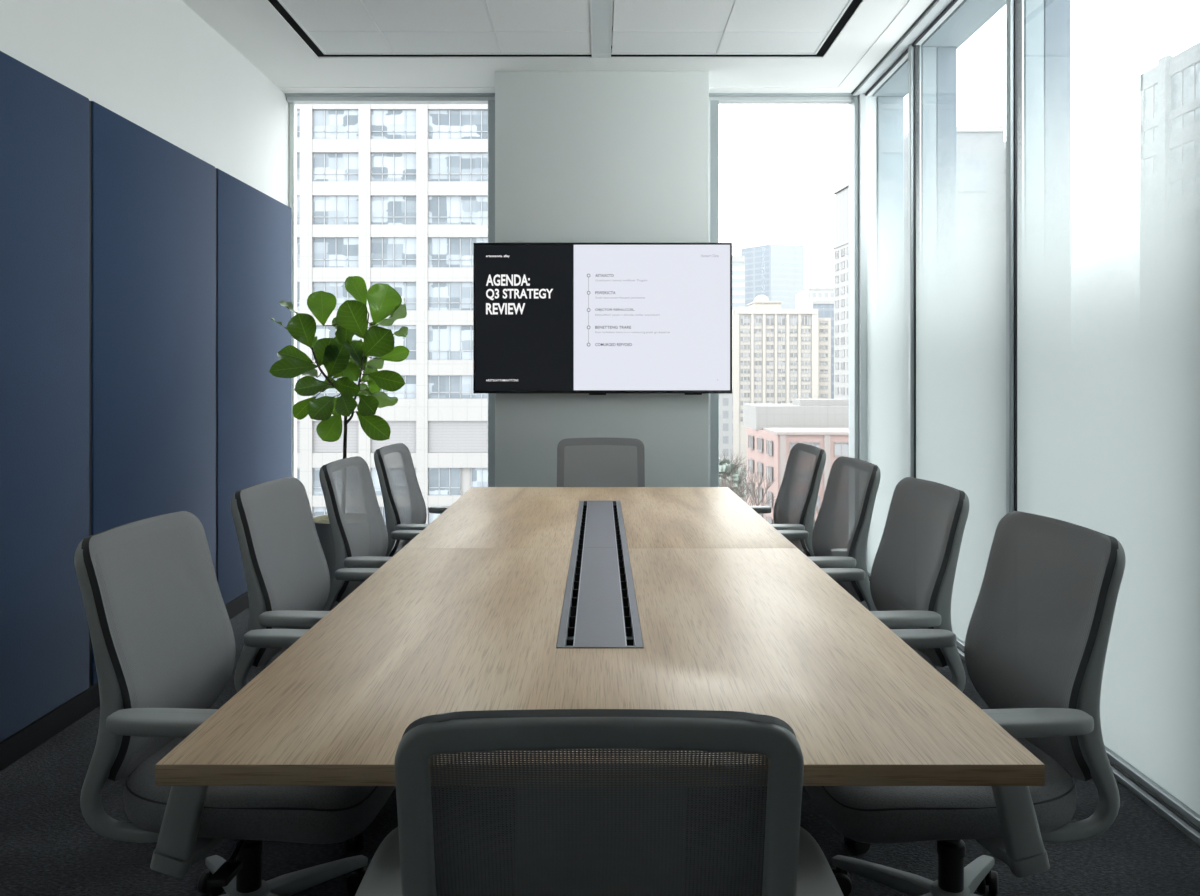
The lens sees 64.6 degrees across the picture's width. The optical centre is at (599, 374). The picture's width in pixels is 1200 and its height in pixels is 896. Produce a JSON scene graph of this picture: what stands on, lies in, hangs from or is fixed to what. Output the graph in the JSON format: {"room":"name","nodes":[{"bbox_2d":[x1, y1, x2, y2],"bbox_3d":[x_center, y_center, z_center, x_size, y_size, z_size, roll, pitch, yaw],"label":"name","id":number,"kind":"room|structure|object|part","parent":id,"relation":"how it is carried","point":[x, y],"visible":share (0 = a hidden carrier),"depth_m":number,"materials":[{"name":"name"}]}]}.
{"room":"office","nodes":[
{"label":"office","id":0,"kind":"room"},
{"bbox_2d":[0,0,288,206],"bbox_3d":[-2.085,-0.280,2.135,0.150,3.160,8.170,0,0,0],"label":"wall","id":1,"kind":"structure","parent":0,"point":[157,65],"depth_m":4.39,"materials":[{"name":"white paint"}]},
{"bbox_2d":[0,51,88,741],"bbox_3d":[-1.989,0.071,3.076,0.038,2.278,1.184,0,0,0],"label":"acoustic panel","id":2,"kind":"object","parent":1,"relation":"attached to","point":[44,122],"visible":1,"depth_m":3.35,"materials":[{"name":"blue fabric"}]},
{"bbox_2d":[0,578,275,771],"bbox_3d":[-1.988,1.256,4.270,0.045,0.088,3.620,0,0,0],"label":"baseboard","id":3,"kind":"structure","parent":1,"relation":"attached to","point":[16,746],"depth_m":3.43,"materials":[{"name":"black"}]},
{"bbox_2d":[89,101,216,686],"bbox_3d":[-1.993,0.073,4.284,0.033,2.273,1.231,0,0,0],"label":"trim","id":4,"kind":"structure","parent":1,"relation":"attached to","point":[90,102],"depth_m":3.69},
{"bbox_2d":[91,101,214,685],"bbox_3d":[-1.989,0.071,4.284,0.038,2.278,1.179,0,0,0],"label":"acoustic panel","id":5,"kind":"object","parent":1,"relation":"attached to","point":[153,200],"visible":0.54,"depth_m":4.17,"materials":[{"name":"blue fabric"}]},
{"bbox_2d":[216,168,291,603],"bbox_3d":[-1.989,0.071,5.486,0.038,2.278,1.174,0,0,0],"label":"acoustic panel","id":6,"kind":"object","parent":1,"relation":"attached to","point":[254,229],"visible":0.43,"depth_m":5.34,"materials":[{"name":"blue fabric"}]},
{"bbox_2d":[182,0,908,86],"bbox_3d":[-0.095,-1.850,2.208,3.830,0.100,8.023,0,0,0],"label":"ceiling","id":7,"kind":"structure","parent":0,"point":[256,29],"depth_m":5.06,"materials":[{"name":"white paint"}]},
{"bbox_2d":[268,0,861,56],"bbox_3d":[-0.168,-1.828,1.795,2.865,0.044,7.190,0,0,0],"label":"trim","id":8,"kind":"structure","parent":7,"relation":"attached to","point":[854,4],"depth_m":5.36,"materials":[{"name":"black metal"}]},
{"bbox_2d":[590,0,612,57],"bbox_3d":[0.007,-1.819,1.794,0.109,0.041,7.187,0,0,0],"label":"trim","id":9,"kind":"structure","parent":7,"relation":"attached to","point":[601,10],"depth_m":4.92,"materials":[{"name":"metal"}]},
{"bbox_2d":[851,0,963,95],"bbox_3d":[1.663,-1.786,3.710,0.125,0.031,4.700,0,0,0],"label":"trim","id":10,"kind":"structure","parent":7,"relation":"attached to","point":[926,24],"depth_m":5.09,"materials":[{"name":"metal"}]},
{"bbox_2d":[873,0,1005,97],"bbox_3d":[1.837,-1.910,3.830,0.205,0.280,4.940,0,0,0],"label":"window pane","id":11,"kind":"structure","parent":7,"relation":"attached to","point":[956,31],"depth_m":4.90,"materials":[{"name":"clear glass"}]},
{"bbox_2d":[0,581,1199,895],"bbox_3d":[-0.180,1.360,2.135,3.960,0.120,8.170,0,0,0],"label":"floor","id":12,"kind":"structure","parent":0,"point":[48,847],"depth_m":2.60,"materials":[{"name":"grey carpet"}]},
{"bbox_2d":[74,511,395,895],"bbox_3d":[-0.760,0.813,2.123,0.650,0.973,0.690,0,0,14],"label":"office chair","id":13,"kind":"object","parent":12,"relation":"on","point":[186,823],"visible":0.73,"depth_m":1.96,"materials":[{"name":"grey fabric"}]},
{"bbox_3d":[-0.898,0.641,2.134,0.316,0.626,0.456,0,0,5],"label":"backrest frame","id":14,"kind":"part","parent":13,"relation":"part of","materials":[{"name":"grey plastic"}]},
{"bbox_3d":[-0.985,0.591,2.141,0.130,0.528,0.453,0,0,5],"label":"backrest","id":15,"kind":"part","parent":13,"relation":"part of","materials":[{"name":"grey fabric"}]},
{"bbox_3d":[-0.780,0.675,1.832,0.344,0.038,0.084,0,0,5],"label":"armrest","id":16,"kind":"part","parent":13,"relation":"part of","materials":[{"name":"grey plastic"}]},
{"bbox_3d":[-0.789,0.798,1.826,0.121,0.250,0.043,0,0,5],"label":"arm post","id":17,"kind":"part","parent":13,"relation":"part of","materials":[{"name":"grey plastic"}]},
{"bbox_3d":[-0.890,1.195,2.269,0.050,0.071,0.298,0,0,-36],"label":"leg","id":18,"kind":"part","parent":13,"relation":"part of","materials":[{"name":"grey plastic"}]},
{"bbox_3d":[-0.744,0.982,1.950,0.040,0.045,0.182,0,0,5],"label":"lever","id":19,"kind":"part","parent":13,"relation":"part of","materials":[{"name":"black plastic"}]},
{"bbox_3d":[-0.733,0.892,2.121,0.530,0.126,0.494,0,0,5],"label":"seat","id":20,"kind":"part","parent":13,"relation":"part of","materials":[{"name":"grey fabric"}]},
{"bbox_3d":[-0.734,0.675,2.414,0.344,0.038,0.084,0,0,5],"label":"armrest","id":21,"kind":"part","parent":13,"relation":"part of","materials":[{"name":"grey plastic"}]},
{"bbox_3d":[-0.682,1.195,2.264,0.264,0.071,0.207,0,0,-18],"label":"leg","id":22,"kind":"part","parent":13,"relation":"part of","materials":[{"name":"grey plastic"}]},
{"bbox_2d":[269,276,408,608],"bbox_3d":[-1.441,0.372,5.300,0.763,1.856,0.377,0,0,0],"label":"fig","id":23,"kind":"object","parent":12,"relation":"on","point":[386,306],"visible":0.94,"depth_m":5.23,"materials":[{"name":"green plant"}]},
{"bbox_2d":[313,513,369,608],"bbox_3d":[-1.432,1.049,5.300,0.380,0.502,0.380,0,0,0],"label":"pot","id":24,"kind":"object","parent":12,"relation":"on","point":[322,524],"depth_m":5.14,"materials":[{"name":"grey ceramic"}]},
{"bbox_2d":[231,477,459,852],"bbox_3d":[-0.743,0.813,2.898,0.639,0.972,0.669,0,0,4],"label":"office chair","id":25,"kind":"object","parent":12,"relation":"on","point":[311,566],"visible":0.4,"depth_m":2.82,"materials":[{"name":"grey fabric"}]},
{"bbox_3d":[-0.883,0.641,2.909,0.316,0.626,0.456,0,0,5],"label":"backrest frame","id":26,"kind":"part","parent":25,"relation":"part of","materials":[{"name":"grey plastic"}]},
{"bbox_3d":[-0.718,0.892,2.896,0.530,0.126,0.494,0,0,5],"label":"seat","id":27,"kind":"part","parent":25,"relation":"part of","materials":[{"name":"grey fabric"}]},
{"bbox_3d":[-0.970,0.591,2.916,0.130,0.528,0.453,0,0,5],"label":"backrest","id":28,"kind":"part","parent":25,"relation":"part of","materials":[{"name":"grey fabric"}]},
{"bbox_3d":[-0.765,0.675,2.607,0.344,0.038,0.084,0,0,5],"label":"armrest","id":29,"kind":"part","parent":25,"relation":"part of","materials":[{"name":"grey plastic"}]},
{"bbox_3d":[-0.719,0.675,3.189,0.344,0.038,0.084,0,0,5],"label":"armrest","id":30,"kind":"part","parent":25,"relation":"part of","materials":[{"name":"grey plastic"}]},
{"bbox_2d":[319,456,422,610],"bbox_3d":[-0.767,0.813,3.690,0.668,0.973,0.673,0,0,4],"label":"office chair","id":31,"kind":"object","parent":12,"relation":"on","point":[344,555],"visible":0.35,"depth_m":3.60,"materials":[{"name":"grey fabric"}]},
{"bbox_3d":[-0.865,0.641,3.698,0.316,0.626,0.456,0,0,4],"label":"backrest frame","id":32,"kind":"part","parent":31,"relation":"part of","materials":[{"name":"grey plastic"}]},
{"bbox_3d":[-0.953,0.591,3.704,0.130,0.528,0.453,0,0,4],"label":"backrest","id":33,"kind":"part","parent":31,"relation":"part of","materials":[{"name":"grey fabric"}]},
{"bbox_3d":[-0.744,0.675,3.397,0.344,0.038,0.084,0,0,4],"label":"armrest","id":34,"kind":"part","parent":31,"relation":"part of","materials":[{"name":"grey plastic"}]},
{"bbox_3d":[-0.704,0.675,3.979,0.344,0.038,0.084,0,0,4],"label":"armrest","id":35,"kind":"part","parent":31,"relation":"part of","materials":[{"name":"grey plastic"}]},
{"bbox_2d":[374,443,449,556],"bbox_3d":[-0.742,0.813,4.444,0.666,0.973,0.681,0,0,4],"label":"office chair","id":36,"kind":"object","parent":12,"relation":"on","point":[394,520],"visible":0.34,"depth_m":4.36,"materials":[{"name":"grey fabric"}]},
{"bbox_3d":[-0.843,0.641,4.448,0.316,0.626,0.456,0,0,4],"label":"backrest frame","id":37,"kind":"part","parent":36,"relation":"part of","materials":[{"name":"grey plastic"}]},
{"bbox_3d":[-0.930,0.591,4.454,0.130,0.528,0.453,0,0,4],"label":"backrest","id":38,"kind":"part","parent":36,"relation":"part of","materials":[{"name":"grey fabric"}]},
{"bbox_3d":[-0.722,0.675,4.147,0.344,0.038,0.084,0,0,4],"label":"armrest","id":39,"kind":"part","parent":36,"relation":"part of","materials":[{"name":"grey plastic"}]},
{"bbox_3d":[-0.682,0.675,4.729,0.344,0.038,0.084,0,0,4],"label":"armrest","id":40,"kind":"part","parent":36,"relation":"part of","materials":[{"name":"grey plastic"}]},
{"bbox_2d":[355,709,843,895],"bbox_3d":[0.004,0.837,1.302,0.680,0.926,0.662,0,0,-4],"label":"office chair","id":41,"kind":"object","parent":12,"relation":"on","point":[404,863],"visible":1,"depth_m":1.10,"materials":[{"name":"grey fabric"}]},
{"bbox_3d":[-0.293,0.722,1.340,0.084,0.038,0.344,0,0,0],"label":"armrest","id":42,"kind":"part","parent":41,"relation":"part of","materials":[{"name":"grey plastic"}]},
{"bbox_3d":[0.291,0.722,1.340,0.084,0.038,0.344,0,0,0],"label":"armrest","id":43,"kind":"part","parent":41,"relation":"part of","materials":[{"name":"grey plastic"}]},
{"bbox_2d":[155,487,1044,895],"bbox_3d":[0.000,0.929,3.058,1.280,0.742,3.384,0,0,0],"label":"conference table","id":44,"kind":"object","parent":12,"relation":"on","point":[511,598],"visible":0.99,"depth_m":1.90,"materials":[{"name":"brown wood"}]},
{"bbox_2d":[566,505,633,645],"bbox_3d":[0.000,0.597,3.111,0.148,0.050,2.308,0,0,0],"label":"tray","id":45,"kind":"object","parent":44,"relation":"on","point":[599,581],"depth_m":2.58,"materials":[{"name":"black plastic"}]},
{"bbox_2d":[557,438,644,486],"bbox_3d":[0.004,0.813,4.731,0.672,0.973,0.670,0,0,0],"label":"office chair","id":46,"kind":"object","parent":12,"relation":"on","point":[638,461],"visible":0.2,"depth_m":4.92,"materials":[{"name":"grey fabric"}]},
{"bbox_2d":[750,443,825,556],"bbox_3d":[0.715,0.813,4.445,0.658,0.972,0.679,0,0,-4],"label":"office chair","id":47,"kind":"object","parent":12,"relation":"on","point":[783,504],"visible":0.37,"depth_m":4.36,"materials":[{"name":"grey fabric"}]},
{"bbox_3d":[0.682,0.675,4.729,0.344,0.038,0.084,0,0,-4],"label":"armrest","id":48,"kind":"part","parent":47,"relation":"part of","materials":[{"name":"grey plastic"}]},
{"bbox_3d":[0.722,0.675,4.147,0.344,0.038,0.084,0,0,-4],"label":"armrest","id":49,"kind":"part","parent":47,"relation":"part of","materials":[{"name":"grey plastic"}]},
{"bbox_3d":[0.930,0.591,4.454,0.130,0.528,0.453,0,0,-4],"label":"backrest","id":50,"kind":"part","parent":47,"relation":"part of","materials":[{"name":"grey fabric"}]},
{"bbox_3d":[0.843,0.641,4.448,0.316,0.626,0.456,0,0,-4],"label":"backrest frame","id":51,"kind":"part","parent":47,"relation":"part of","materials":[{"name":"grey plastic"}]},
{"bbox_2d":[777,456,880,610],"bbox_3d":[0.765,0.813,3.695,0.663,0.973,0.679,0,0,-4],"label":"office chair","id":52,"kind":"object","parent":12,"relation":"on","point":[855,555],"visible":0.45,"depth_m":3.60,"materials":[{"name":"grey fabric"}]},
{"bbox_3d":[0.704,0.675,3.979,0.344,0.038,0.084,0,0,-4],"label":"armrest","id":53,"kind":"part","parent":52,"relation":"part of","materials":[{"name":"grey plastic"}]},
{"bbox_3d":[0.744,0.675,3.397,0.344,0.038,0.084,0,0,-4],"label":"armrest","id":54,"kind":"part","parent":52,"relation":"part of","materials":[{"name":"grey plastic"}]},
{"bbox_3d":[0.953,0.591,3.704,0.130,0.528,0.453,0,0,-4],"label":"backrest","id":55,"kind":"part","parent":52,"relation":"part of","materials":[{"name":"grey fabric"}]},
{"bbox_3d":[0.865,0.641,3.698,0.316,0.626,0.456,0,0,-4],"label":"backrest frame","id":56,"kind":"part","parent":52,"relation":"part of","materials":[{"name":"grey plastic"}]},
{"bbox_2d":[742,477,968,854],"bbox_3d":[0.745,0.813,2.898,0.640,0.973,0.678,0,0,-5],"label":"office chair","id":57,"kind":"object","parent":12,"relation":"on","point":[888,566],"visible":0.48,"depth_m":2.82,"materials":[{"name":"grey fabric"}]},
{"bbox_3d":[0.719,0.675,3.189,0.344,0.038,0.084,0,0,-5],"label":"armrest","id":58,"kind":"part","parent":57,"relation":"part of","materials":[{"name":"grey plastic"}]},
{"bbox_3d":[0.765,0.675,2.607,0.344,0.038,0.084,0,0,-5],"label":"armrest","id":59,"kind":"part","parent":57,"relation":"part of","materials":[{"name":"grey plastic"}]},
{"bbox_3d":[0.970,0.591,2.916,0.130,0.528,0.453,0,0,-5],"label":"backrest","id":60,"kind":"part","parent":57,"relation":"part of","materials":[{"name":"grey fabric"}]},
{"bbox_3d":[0.718,0.892,2.896,0.530,0.126,0.494,0,0,-5],"label":"seat","id":61,"kind":"part","parent":57,"relation":"part of","materials":[{"name":"grey fabric"}]},
{"bbox_3d":[0.883,0.641,2.909,0.316,0.626,0.456,0,0,-5],"label":"backrest frame","id":62,"kind":"part","parent":57,"relation":"part of","materials":[{"name":"grey plastic"}]},
{"bbox_2d":[849,93,875,566],"bbox_3d":[1.691,-0.250,6.122,0.138,3.100,0.195,0,0,0],"label":"window pane","id":63,"kind":"structure","parent":12,"relation":"on","point":[860,130],"depth_m":6.04,"materials":[{"name":"clear glass"}]},
{"bbox_2d":[876,96,903,479],"bbox_3d":[1.847,-0.135,6.080,0.165,3.270,0.100,0,0,0],"label":"window pane","id":64,"kind":"structure","parent":12,"relation":"attached to","point":[883,155],"depth_m":6.03,"materials":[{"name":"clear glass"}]},
{"bbox_2d":[867,44,956,606],"bbox_3d":[1.800,-0.145,5.581,0.251,3.290,0.938,0,0,0],"label":"window","id":65,"kind":"structure","parent":12,"relation":"on","point":[895,412],"depth_m":5.32,"materials":[{"name":"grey glass"}]},
{"bbox_2d":[804,511,1125,895],"bbox_3d":[0.781,0.813,2.118,0.661,0.972,0.681,0,0,-5],"label":"office chair","id":66,"kind":"object","parent":12,"relation":"on","point":[1012,823],"visible":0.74,"depth_m":1.96,"materials":[{"name":"grey fabric"}]},
{"bbox_3d":[0.682,1.195,2.264,0.264,0.071,0.207,0,0,18],"label":"leg","id":67,"kind":"part","parent":66,"relation":"part of","materials":[{"name":"grey plastic"}]},
{"bbox_3d":[0.734,0.675,2.414,0.344,0.038,0.084,0,0,-5],"label":"armrest","id":68,"kind":"part","parent":66,"relation":"part of","materials":[{"name":"grey plastic"}]},
{"bbox_3d":[0.733,0.892,2.121,0.530,0.126,0.494,0,0,-5],"label":"seat","id":69,"kind":"part","parent":66,"relation":"part of","materials":[{"name":"grey fabric"}]},
{"bbox_3d":[0.890,1.195,2.269,0.050,0.071,0.298,0,0,36],"label":"leg","id":70,"kind":"part","parent":66,"relation":"part of","materials":[{"name":"grey plastic"}]},
{"bbox_3d":[0.789,0.798,1.826,0.121,0.250,0.043,0,0,-5],"label":"arm post","id":71,"kind":"part","parent":66,"relation":"part of","materials":[{"name":"grey plastic"}]},
{"bbox_3d":[0.780,0.675,1.832,0.344,0.038,0.084,0,0,-5],"label":"armrest","id":72,"kind":"part","parent":66,"relation":"part of","materials":[{"name":"grey plastic"}]},
{"bbox_3d":[0.985,0.591,2.141,0.130,0.528,0.453,0,0,-5],"label":"backrest","id":73,"kind":"part","parent":66,"relation":"part of","materials":[{"name":"grey fabric"}]},
{"bbox_3d":[0.898,0.641,2.134,0.316,0.626,0.456,0,0,-5],"label":"backrest frame","id":74,"kind":"part","parent":66,"relation":"part of","materials":[{"name":"grey plastic"}]},
{"bbox_2d":[916,0,1070,663],"bbox_3d":[1.800,-0.145,4.506,0.251,3.290,1.268,0,0,0],"label":"window","id":75,"kind":"structure","parent":12,"relation":"on","point":[961,422],"depth_m":4.25,"materials":[{"name":"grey glass"}]},
{"bbox_2d":[867,571,1199,844],"bbox_3d":[1.695,1.274,3.705,0.080,0.052,4.690,0,0,0],"label":"trim","id":76,"kind":"structure","parent":12,"relation":"on","point":[1168,806],"depth_m":2.87,"materials":[{"name":"grey metal"}]},
{"bbox_2d":[1017,0,1199,814],"bbox_3d":[1.800,-0.145,3.236,0.251,3.290,1.328,0,0,0],"label":"window","id":77,"kind":"structure","parent":12,"relation":"on","point":[1061,379],"depth_m":3.06,"materials":[{"name":"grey glass"}]},
{"bbox_2d":[495,71,708,486],"bbox_3d":[0.011,-0.250,5.923,1.267,3.100,0.595,0,0,0],"label":"wall","id":78,"kind":"structure","parent":0,"point":[581,156],"depth_m":5.62,"materials":[{"name":"grey paint"}]},
{"bbox_2d":[285,93,494,579],"bbox_3d":[-1.314,-0.251,6.095,1.384,3.101,0.230,0,0,0],"label":"window","id":79,"kind":"structure","parent":78,"relation":"in","point":[292,98],"depth_m":6.08,"materials":[{"name":"grey metal"}]},
{"bbox_2d":[473,243,731,394],"bbox_3d":[0.016,-0.328,5.585,1.512,0.890,0.080,0,0,0],"label":"wall screen","id":80,"kind":"object","parent":78,"relation":"attached to","point":[591,318],"visible":1,"depth_m":5.55,"materials":[{"name":"black"}]},
{"bbox_2d":[709,93,852,556],"bbox_3d":[1.150,-0.251,6.095,1.010,3.101,0.230,0,0,0],"label":"window","id":81,"kind":"structure","parent":78,"relation":"in","point":[715,99],"depth_m":6.07,"materials":[{"name":"grey metal"}]},
{"bbox_2d":[279,0,933,92],"bbox_3d":[-0.205,-1.798,3.708,3.610,0.005,4.695,0,0,0],"label":"trim","id":82,"kind":"structure","parent":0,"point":[913,9],"depth_m":5.96,"materials":[{"name":"white paint"}]},
{"label":"outside","id":83,"kind":"structure","parent":0,"visible":0},
{"bbox_2d":[736,398,1179,774],"bbox_3d":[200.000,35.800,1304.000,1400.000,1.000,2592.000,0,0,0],"label":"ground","id":84,"kind":"structure","parent":83,"point":[1091,398],"depth_m":303.47,"materials":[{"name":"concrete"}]},
{"bbox_2d":[295,104,487,548],"bbox_3d":[-20.211,4.947,91.000,26.105,68.000,22.000,0,0,0],"label":"office block","id":85,"kind":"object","parent":84,"relation":"on","point":[395,195],"visible":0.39,"depth_m":80.25,"materials":[{"name":"white concrete"}]},
{"bbox_3d":[-27.554,5.217,80.390,4.514,2.703,0.100,0,0,0],"label":"louvre panel","id":86,"kind":"part","parent":85,"relation":"part of","materials":[{"name":"grey metal"}]},
{"bbox_3d":[-22.299,5.217,80.390,3.924,2.703,0.100,0,0,0],"label":"louvre panel","id":87,"kind":"part","parent":85,"relation":"part of","materials":[{"name":"grey metal"}]},
{"bbox_3d":[-17.419,5.217,80.390,3.882,2.703,0.100,0,0,0],"label":"louvre panel","id":88,"kind":"part","parent":85,"relation":"part of","materials":[{"name":"grey metal"}]},
{"bbox_3d":[-11.806,5.217,80.390,5.423,2.703,0.100,0,0,0],"label":"louvre panel","id":89,"kind":"part","parent":85,"relation":"part of","materials":[{"name":"grey metal"}]},
{"bbox_2d":[719,390,732,480],"bbox_3d":[37.579,19.992,309.850,8.842,30.616,20.300,0,0,0],"label":"block","id":90,"kind":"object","parent":84,"relation":"on","point":[725,399],"visible":0.18,"depth_m":300.01,"materials":[{"name":"stone"}]},
{"bbox_2d":[719,450,746,497],"bbox_3d":[25.873,25.752,205.857,15.372,19.106,14.341,0,0,0],"label":"street tree","id":91,"kind":"object","parent":84,"relation":"on","point":[724,468],"visible":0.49,"depth_m":202.06,"materials":[{"name":"green plant"}]},
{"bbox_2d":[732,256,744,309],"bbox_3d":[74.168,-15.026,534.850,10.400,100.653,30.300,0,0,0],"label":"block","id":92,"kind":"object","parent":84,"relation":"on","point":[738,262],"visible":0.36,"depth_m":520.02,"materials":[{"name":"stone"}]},
{"bbox_2d":[719,467,776,505],"bbox_3d":[19.093,23.935,131.077,12.242,22.774,14.023,0,0,0],"label":"street tree","id":93,"kind":"object","parent":84,"relation":"on","point":[743,488],"visible":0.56,"depth_m":131.77,"materials":[{"name":"plant"}]},
{"bbox_2d":[741,244,803,308],"bbox_3d":[115.189,-25.097,639.000,39.810,120.795,38.000,0,0,0],"label":"glass tower","id":94,"kind":"structure","parent":84,"relation":"on","point":[774,271],"depth_m":625.12,"materials":[{"name":"glass"}]},
{"bbox_2d":[732,295,830,467],"bbox_3d":[69.537,2.103,373.700,38.274,66.394,28.600,0,0,0],"label":"building","id":95,"kind":"structure","parent":84,"relation":"on","point":[780,356],"depth_m":359.94,"materials":[{"name":"beige concrete"}]},
{"bbox_2d":[743,399,848,548],"bbox_3d":[36.576,19.650,152.850,24.047,31.300,26.300,0,0,0],"label":"brick building","id":96,"kind":"structure","parent":84,"relation":"on","point":[773,430],"depth_m":149.79,"materials":[{"name":"pink brick"}]},
{"bbox_3d":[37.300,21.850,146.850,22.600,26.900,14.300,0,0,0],"label":"cornice","id":97,"kind":"part","parent":96,"relation":"part of","materials":[{"name":"pink stone"}]},
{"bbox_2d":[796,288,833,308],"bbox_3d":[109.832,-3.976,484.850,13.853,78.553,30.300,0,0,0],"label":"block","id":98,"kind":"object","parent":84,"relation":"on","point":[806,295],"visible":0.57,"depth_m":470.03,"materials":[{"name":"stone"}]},
{"bbox_2d":[803,300,833,398],"bbox_3d":[94.105,1.953,409.850,8.842,66.695,20.300,0,0,0],"label":"annex","id":99,"kind":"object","parent":84,"relation":"on","point":[825,308],"visible":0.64,"depth_m":399.98,"materials":[{"name":"stone"}]},
{"bbox_2d":[789,501,848,548],"bbox_3d":[27.743,24.954,115.936,11.485,20.729,11.709,0,0,0],"label":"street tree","id":100,"kind":"object","parent":84,"relation":"on","point":[819,501],"visible":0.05,"depth_m":115.24,"materials":[{"name":"plant"}]},
{"bbox_2d":[833,142,1005,399],"bbox_3d":[81.208,-7.857,234.381,30.200,86.315,54.600,0,0,-5],"label":"tower","id":101,"kind":"structure","parent":84,"relation":"on","point":[841,247],"depth_m":253.81,"materials":[{"name":"stone"}]},
{"bbox_3d":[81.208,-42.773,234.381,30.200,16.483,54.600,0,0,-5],"label":"cornice","id":102,"kind":"part","parent":101,"relation":"part of","materials":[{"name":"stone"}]},
{"bbox_3d":[81.457,-42.273,234.403,29.700,14.483,54.000,0,0,-5],"label":"crown","id":103,"kind":"part","parent":101,"relation":"part of","materials":[{"name":"white"}]},
{"bbox_2d":[904,117,1003,557],"bbox_3d":[56.684,-3.534,161.850,14.211,77.668,24.300,0,0,0],"label":"block","id":104,"kind":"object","parent":84,"relation":"on","point":[969,131],"visible":0.03,"depth_m":150.01,"materials":[{"name":"stone"}]},
{"bbox_2d":[1140,43,1199,735],"bbox_3d":[64.120,2.974,75.000,24.350,64.653,34.000,0,0,0],"label":"tower","id":105,"kind":"structure","parent":84,"relation":"on","point":[1195,50],"depth_m":87.20,"materials":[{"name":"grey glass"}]}
]}

